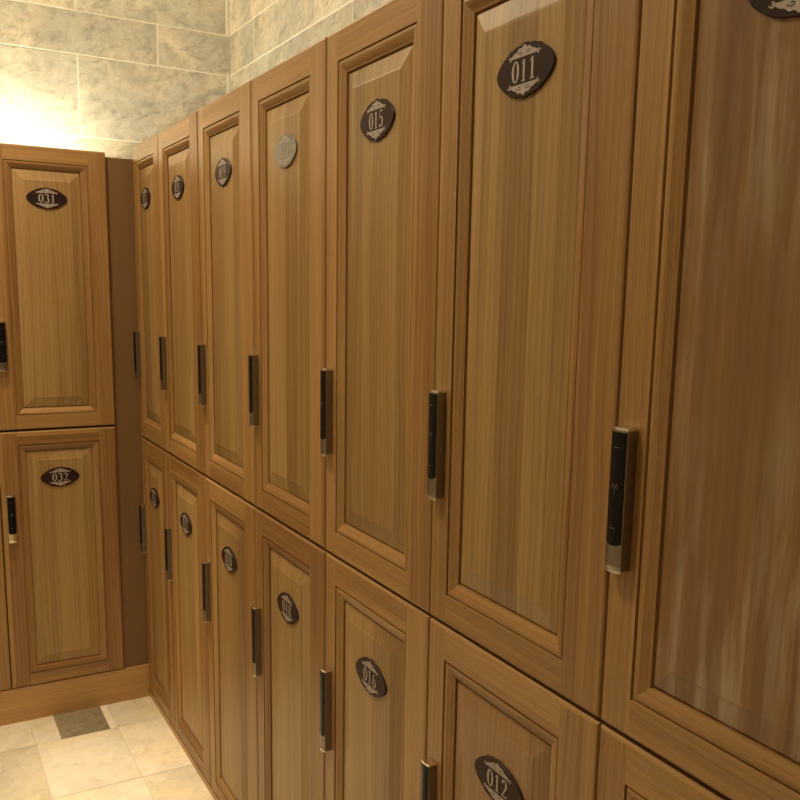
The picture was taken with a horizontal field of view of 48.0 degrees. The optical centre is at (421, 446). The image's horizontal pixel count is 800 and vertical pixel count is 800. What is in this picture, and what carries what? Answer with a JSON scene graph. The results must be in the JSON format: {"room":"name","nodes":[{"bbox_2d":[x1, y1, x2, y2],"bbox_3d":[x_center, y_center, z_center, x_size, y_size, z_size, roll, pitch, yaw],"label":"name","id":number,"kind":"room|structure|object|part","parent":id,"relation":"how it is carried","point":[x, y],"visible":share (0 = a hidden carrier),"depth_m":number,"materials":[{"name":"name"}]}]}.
{"room":"changing room","nodes":[
{"label":"changing room","id":0,"kind":"room"},
{"bbox_2d":[0,663,213,799],"bbox_3d":[-0.761,1.288,1.165,2.900,0.100,5.427,-4,11,-30],"label":"floor","id":1,"kind":"structure","parent":0,"point":[125,750],"depth_m":2.76,"materials":[{"name":"tile"}]},
{"bbox_2d":[0,504,10,690],"bbox_3d":[-1.633,0.347,3.026,0.359,0.854,0.597,-4,11,-30],"label":"locker","id":2,"kind":"object","parent":1,"relation":"on","point":[5,673],"visible":1,"depth_m":2.91,"materials":[{"name":"brown wood"}]},
{"bbox_2d":[0,425,123,687],"bbox_3d":[-1.321,0.323,3.205,0.359,0.854,0.597,-4,11,-30],"label":"locker","id":3,"kind":"object","parent":1,"relation":"on","point":[59,494],"visible":1,"depth_m":2.96,"materials":[{"name":"brown wood"}]},
{"bbox_3d":[-1.306,0.233,2.858,0.026,0.151,0.017,-4,11,-30],"label":"door handle","id":4,"kind":"part","parent":3,"relation":"part of","materials":[{"name":"black metal"}]},
{"bbox_2d":[0,143,114,430],"bbox_3d":[-1.304,-0.531,3.059,0.359,0.873,0.597,-4,11,-30],"label":"locker","id":5,"kind":"object","parent":3,"relation":"on","point":[56,359],"visible":1,"depth_m":2.83,"materials":[{"name":"brown wood"}]},
{"bbox_3d":[-1.295,-0.307,2.766,0.026,0.152,0.017,-4,11,-30],"label":"door handle","id":6,"kind":"part","parent":5,"relation":"part of","materials":[{"name":"brown metal"}]},
{"bbox_3d":[-1.159,-0.766,2.773,0.119,0.066,0.003,-4,11,-30],"label":"number plate","id":7,"kind":"part","parent":5,"relation":"part of","materials":[{"name":"brown ceramic"}]},
{"bbox_3d":[-1.166,-0.489,2.827,0.203,0.738,0.009,-4,11,-30],"label":"raised panel","id":8,"kind":"part","parent":5,"relation":"part of","materials":[{"name":"brown wood"}]},
{"bbox_3d":[-1.177,0.100,2.921,0.119,0.066,0.003,-4,11,-30],"label":"number plate","id":9,"kind":"part","parent":3,"relation":"part of","materials":[{"name":"brown ceramic"}]},
{"bbox_3d":[-1.184,0.366,2.972,0.207,0.727,0.009,-4,11,-30],"label":"raised panel","id":10,"kind":"part","parent":3,"relation":"part of","materials":[{"name":"brown wood"}]},
{"bbox_2d":[0,663,149,725],"bbox_3d":[-1.344,0.857,2.974,0.864,0.120,0.018,-4,11,-30],"label":"plinth","id":11,"kind":"object","parent":1,"relation":"on","point":[41,700],"visible":1,"depth_m":3.05,"materials":[{"name":"brown wood"}]},
{"bbox_2d":[105,157,148,667],"bbox_3d":[-0.985,-0.077,3.024,0.098,1.718,0.018,-4,11,-30],"label":"filler panel","id":12,"kind":"object","parent":1,"relation":"on","point":[119,171],"visible":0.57,"depth_m":3.00,"materials":[{"name":"brown wood"}]},
{"bbox_2d":[139,437,173,726],"bbox_3d":[-0.630,0.426,3.101,0.597,0.912,0.331,-4,11,-30],"label":"locker","id":13,"kind":"object","parent":1,"relation":"on","point":[153,513],"visible":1,"depth_m":2.97,"materials":[{"name":"brown wood"}]},
{"bbox_3d":[-0.953,0.280,3.062,0.017,0.166,0.026,-4,11,-30],"label":"door handle","id":14,"kind":"part","parent":13,"relation":"part of","materials":[{"name":"brown metal"}]},
{"bbox_2d":[132,133,166,450],"bbox_3d":[-0.611,-0.487,2.946,0.597,0.936,0.331,-4,11,-30],"label":"locker","id":15,"kind":"object","parent":13,"relation":"on","point":[145,155],"visible":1,"depth_m":2.81,"materials":[{"name":"brown wood"}]},
{"bbox_3d":[-0.941,-0.300,2.963,0.017,0.159,0.026,-4,11,-30],"label":"door handle","id":16,"kind":"part","parent":15,"relation":"part of","materials":[{"name":"brown metal"}]},
{"bbox_3d":[-0.852,-0.764,2.765,0.003,0.066,0.119,-4,11,-30],"label":"number plate","id":17,"kind":"part","parent":15,"relation":"part of","materials":[{"name":"black metal"}]},
{"bbox_3d":[-0.854,-0.470,2.821,0.009,0.796,0.193,-4,11,-30],"label":"raised panel","id":18,"kind":"part","parent":15,"relation":"part of","materials":[{"name":"brown wood"}]},
{"bbox_3d":[-0.871,0.168,2.923,0.003,0.066,0.119,-4,11,-30],"label":"number plate","id":19,"kind":"part","parent":13,"relation":"part of","materials":[{"name":"black metal"}]},
{"bbox_3d":[-0.873,0.443,2.976,0.009,0.772,0.193,-4,11,-30],"label":"raised panel","id":20,"kind":"part","parent":13,"relation":"part of","materials":[{"name":"brown wood"}]},
{"bbox_2d":[151,692,218,799],"bbox_3d":[-0.277,1.089,2.033,0.018,0.022,2.708,-4,11,-30],"label":"plinth","id":21,"kind":"object","parent":1,"relation":"on","point":[157,704],"visible":0.4,"depth_m":2.80,"materials":[{"name":"brown wood"}]},
{"bbox_2d":[164,453,210,785],"bbox_3d":[-0.448,0.482,2.791,0.597,0.912,0.395,-4,11,-30],"label":"locker","id":22,"kind":"object","parent":1,"relation":"on","point":[185,535],"visible":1,"depth_m":2.65,"materials":[{"name":"brown wood"}]},
{"bbox_3d":[-0.784,0.333,2.773,0.017,0.166,0.026,-4,11,-30],"label":"door handle","id":23,"kind":"part","parent":22,"relation":"part of","materials":[{"name":"brown metal"}]},
{"bbox_2d":[158,111,204,473],"bbox_3d":[-0.429,-0.431,2.636,0.597,0.936,0.395,-4,11,-30],"label":"locker","id":24,"kind":"object","parent":22,"relation":"on","point":[177,143],"visible":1,"depth_m":2.49,"materials":[{"name":"brown wood"}]},
{"bbox_3d":[-0.772,-0.248,2.675,0.017,0.159,0.026,-4,11,-30],"label":"door handle","id":25,"kind":"part","parent":24,"relation":"part of","materials":[{"name":"brown metal"}]},
{"bbox_3d":[-0.666,-0.707,2.448,0.003,0.066,0.119,-4,11,-30],"label":"number plate","id":26,"kind":"part","parent":24,"relation":"part of","materials":[{"name":"brown ceramic"}]},
{"bbox_3d":[-0.672,-0.413,2.511,0.009,0.795,0.234,-4,11,-30],"label":"raised panel","id":27,"kind":"part","parent":24,"relation":"part of","materials":[{"name":"brown wood"}]},
{"bbox_3d":[-0.685,0.226,2.606,0.003,0.066,0.119,-4,11,-30],"label":"number plate","id":28,"kind":"part","parent":22,"relation":"part of","materials":[{"name":"brown ceramic"}]},
{"bbox_3d":[-0.691,0.500,2.666,0.009,0.771,0.234,-4,11,-30],"label":"raised panel","id":29,"kind":"part","parent":22,"relation":"part of","materials":[{"name":"brown wood"}]},
{"bbox_2d":[202,477,258,799],"bbox_3d":[-0.250,0.544,2.454,0.597,0.912,0.395,-4,11,-30],"label":"locker","id":30,"kind":"object","parent":1,"relation":"on","point":[229,592],"visible":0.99,"depth_m":2.31,"materials":[{"name":"brown wood"}]},
{"bbox_3d":[-0.586,0.394,2.436,0.017,0.166,0.026,-4,11,-30],"label":"door handle","id":31,"kind":"part","parent":30,"relation":"part of","materials":[{"name":"brown metal"}]},
{"bbox_2d":[197,80,255,504],"bbox_3d":[-0.231,-0.369,2.298,0.597,0.936,0.395,-4,11,-30],"label":"locker","id":32,"kind":"object","parent":30,"relation":"on","point":[224,124],"visible":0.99,"depth_m":2.15,"materials":[{"name":"brown wood"}]},
{"bbox_3d":[-0.574,-0.186,2.338,0.017,0.159,0.026,-4,11,-30],"label":"door handle","id":33,"kind":"part","parent":32,"relation":"part of","materials":[{"name":"brown metal"}]},
{"bbox_3d":[-0.468,-0.645,2.111,0.003,0.066,0.119,-4,11,-30],"label":"number plate","id":34,"kind":"part","parent":32,"relation":"part of","materials":[{"name":"metal"}]},
{"bbox_3d":[-0.474,-0.352,2.174,0.009,0.795,0.234,-4,11,-30],"label":"raised panel","id":35,"kind":"part","parent":32,"relation":"part of","materials":[{"name":"brown wood"}]},
{"bbox_3d":[-0.487,0.287,2.269,0.003,0.066,0.119,-4,11,-30],"label":"number plate","id":36,"kind":"part","parent":30,"relation":"part of","materials":[{"name":"brown ceramic"}]},
{"bbox_3d":[-0.493,0.562,2.329,0.009,0.771,0.234,-4,11,-30],"label":"raised panel","id":37,"kind":"part","parent":30,"relation":"part of","materials":[{"name":"brown wood"}]},
{"bbox_2d":[251,508,329,799],"bbox_3d":[-0.052,0.605,2.116,0.597,0.912,0.395,-4,11,-30],"label":"locker","id":38,"kind":"object","parent":1,"relation":"on","point":[288,617],"visible":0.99,"depth_m":1.95,"materials":[{"name":"brown wood"}]},
{"bbox_3d":[-0.388,0.455,2.099,0.017,0.166,0.026,-4,11,-30],"label":"door handle","id":39,"kind":"part","parent":38,"relation":"part of","materials":[{"name":"brown metal"}]},
{"bbox_2d":[248,37,326,548],"bbox_3d":[-0.033,-0.308,1.961,0.597,0.936,0.395,-4,11,-30],"label":"locker","id":40,"kind":"object","parent":38,"relation":"on","point":[289,99],"visible":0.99,"depth_m":1.80,"materials":[{"name":"brown wood"}]},
{"bbox_3d":[-0.376,-0.125,2.000,0.017,0.159,0.026,-4,11,-30],"label":"door handle","id":41,"kind":"part","parent":40,"relation":"part of","materials":[{"name":"brown metal"}]},
{"bbox_3d":[-0.270,-0.584,1.773,0.003,0.066,0.119,-4,11,-30],"label":"number plate","id":42,"kind":"part","parent":40,"relation":"part of","materials":[{"name":"metal"}]},
{"bbox_3d":[-0.276,-0.291,1.836,0.009,0.795,0.234,-4,11,-30],"label":"raised panel","id":43,"kind":"part","parent":40,"relation":"part of","materials":[{"name":"brown wood"}]},
{"bbox_3d":[-0.289,0.349,1.932,0.003,0.066,0.119,-4,11,-30],"label":"number plate","id":44,"kind":"part","parent":38,"relation":"part of","materials":[{"name":"brown ceramic"}]},
{"bbox_3d":[-0.295,0.623,1.992,0.009,0.771,0.234,-4,11,-30],"label":"raised panel","id":45,"kind":"part","parent":38,"relation":"part of","materials":[{"name":"brown wood"}]},
{"bbox_2d":[320,552,434,799],"bbox_3d":[0.146,0.667,1.779,0.597,0.912,0.395,-4,11,-30],"label":"locker","id":46,"kind":"object","parent":1,"relation":"on","point":[374,678],"visible":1,"depth_m":1.60,"materials":[{"name":"brown wood"}]},
{"bbox_3d":[-0.190,0.517,1.761,0.017,0.166,0.026,-4,11,-30],"label":"door handle","id":47,"kind":"part","parent":46,"relation":"part of","materials":[{"name":"brown metal"}]},
{"bbox_3d":[-0.091,0.410,1.594,0.003,0.066,0.119,-4,11,-30],"label":"number plate","id":48,"kind":"part","parent":46,"relation":"part of","materials":[{"name":"black metal"}]},
{"bbox_3d":[-0.097,0.684,1.654,0.009,0.771,0.234,-4,11,-30],"label":"raised panel","id":49,"kind":"part","parent":46,"relation":"part of","materials":[{"name":"brown wood"}]},
{"bbox_2d":[320,0,443,612],"bbox_3d":[0.165,-0.247,1.624,0.597,0.936,0.395,-4,11,-30],"label":"locker","id":50,"kind":"object","parent":46,"relation":"on","point":[385,67],"visible":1,"depth_m":1.46,"materials":[{"name":"brown wood"}]},
{"bbox_3d":[-0.178,-0.063,1.663,0.017,0.159,0.026,-4,11,-30],"label":"door handle","id":51,"kind":"part","parent":50,"relation":"part of","materials":[{"name":"brown metal"}]},
{"bbox_3d":[-0.071,-0.522,1.436,0.003,0.066,0.119,-4,11,-30],"label":"number plate","id":52,"kind":"part","parent":50,"relation":"part of","materials":[{"name":"brown ceramic"}]},
{"bbox_3d":[-0.078,-0.229,1.499,0.009,0.795,0.234,-4,11,-30],"label":"raised panel","id":53,"kind":"part","parent":50,"relation":"part of","materials":[{"name":"brown wood"}]},
{"bbox_2d":[420,617,606,799],"bbox_3d":[0.344,0.728,1.441,0.597,0.912,0.395,-4,11,-30],"label":"locker","id":54,"kind":"object","parent":1,"relation":"on","point":[496,731],"visible":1,"depth_m":1.25,"materials":[{"name":"brown wood"}]},
{"bbox_3d":[0.008,0.578,1.424,0.017,0.166,0.026,-4,11,-30],"label":"door handle","id":55,"kind":"part","parent":54,"relation":"part of","materials":[{"name":"brown metal"}]},
{"bbox_3d":[0.107,0.472,1.257,0.003,0.066,0.119,-4,11,-30],"label":"number plate","id":56,"kind":"part","parent":54,"relation":"part of","materials":[{"name":"brown ceramic"}]},
{"bbox_3d":[0.101,0.746,1.317,0.009,0.771,0.234,-4,11,-30],"label":"raised panel","id":57,"kind":"part","parent":54,"relation":"part of","materials":[{"name":"brown wood"}]},
{"bbox_2d":[427,0,642,717],"bbox_3d":[0.363,-0.185,1.286,0.597,0.936,0.395,-4,11,-30],"label":"locker","id":58,"kind":"object","parent":54,"relation":"on","point":[539,97],"visible":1,"depth_m":1.13,"materials":[{"name":"brown wood"}]},
{"bbox_3d":[0.020,-0.002,1.325,0.017,0.159,0.026,-4,11,-30],"label":"door handle","id":59,"kind":"part","parent":58,"relation":"part of","materials":[{"name":"brown metal"}]},
{"bbox_3d":[0.120,-0.168,1.162,0.009,0.795,0.234,-4,11,-30],"label":"raised panel","id":60,"kind":"part","parent":58,"relation":"part of","materials":[{"name":"brown wood"}]},
{"bbox_3d":[0.127,-0.461,1.098,0.003,0.066,0.119,-4,11,-30],"label":"number plate","id":61,"kind":"part","parent":58,"relation":"part of","materials":[{"name":"black metal"}]},
{"bbox_2d":[597,723,730,799],"bbox_3d":[0.542,0.789,1.104,0.597,0.912,0.395,-4,11,-30],"label":"locker","id":62,"kind":"object","parent":1,"relation":"on","point":[628,769],"visible":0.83,"depth_m":1.00,"materials":[{"name":"brown wood"}]},
{"bbox_2d":[601,0,799,799],"bbox_3d":[0.561,-0.124,0.949,0.597,0.936,0.395,-4,11,-30],"label":"locker","id":63,"kind":"object","parent":62,"relation":"on","point":[702,666],"visible":1,"depth_m":0.88,"materials":[{"name":"brown wood"}]},
{"bbox_3d":[0.218,0.060,0.988,0.017,0.159,0.026,-4,11,-30],"label":"door handle","id":64,"kind":"part","parent":63,"relation":"part of","materials":[{"name":"brown metal"}]},
{"bbox_3d":[0.325,-0.399,0.761,0.003,0.066,0.119,-4,11,-30],"label":"number plate","id":65,"kind":"part","parent":63,"relation":"part of","materials":[{"name":"brown ceramic"}]},
{"bbox_2d":[0,0,229,158],"bbox_3d":[-2.119,-0.565,3.287,2.900,2.787,0.120,-4,11,-30],"label":"wall","id":66,"kind":"structure","parent":0,"point":[107,76],"depth_m":3.56,"materials":[{"name":"tile"}]},
{"bbox_2d":[229,0,390,91],"bbox_3d":[0.576,-0.235,1.673,0.120,2.787,5.427,-4,11,-30],"label":"wall","id":67,"kind":"structure","parent":0,"point":[263,34],"depth_m":3.32,"materials":[{"name":"tile"}]}
]}

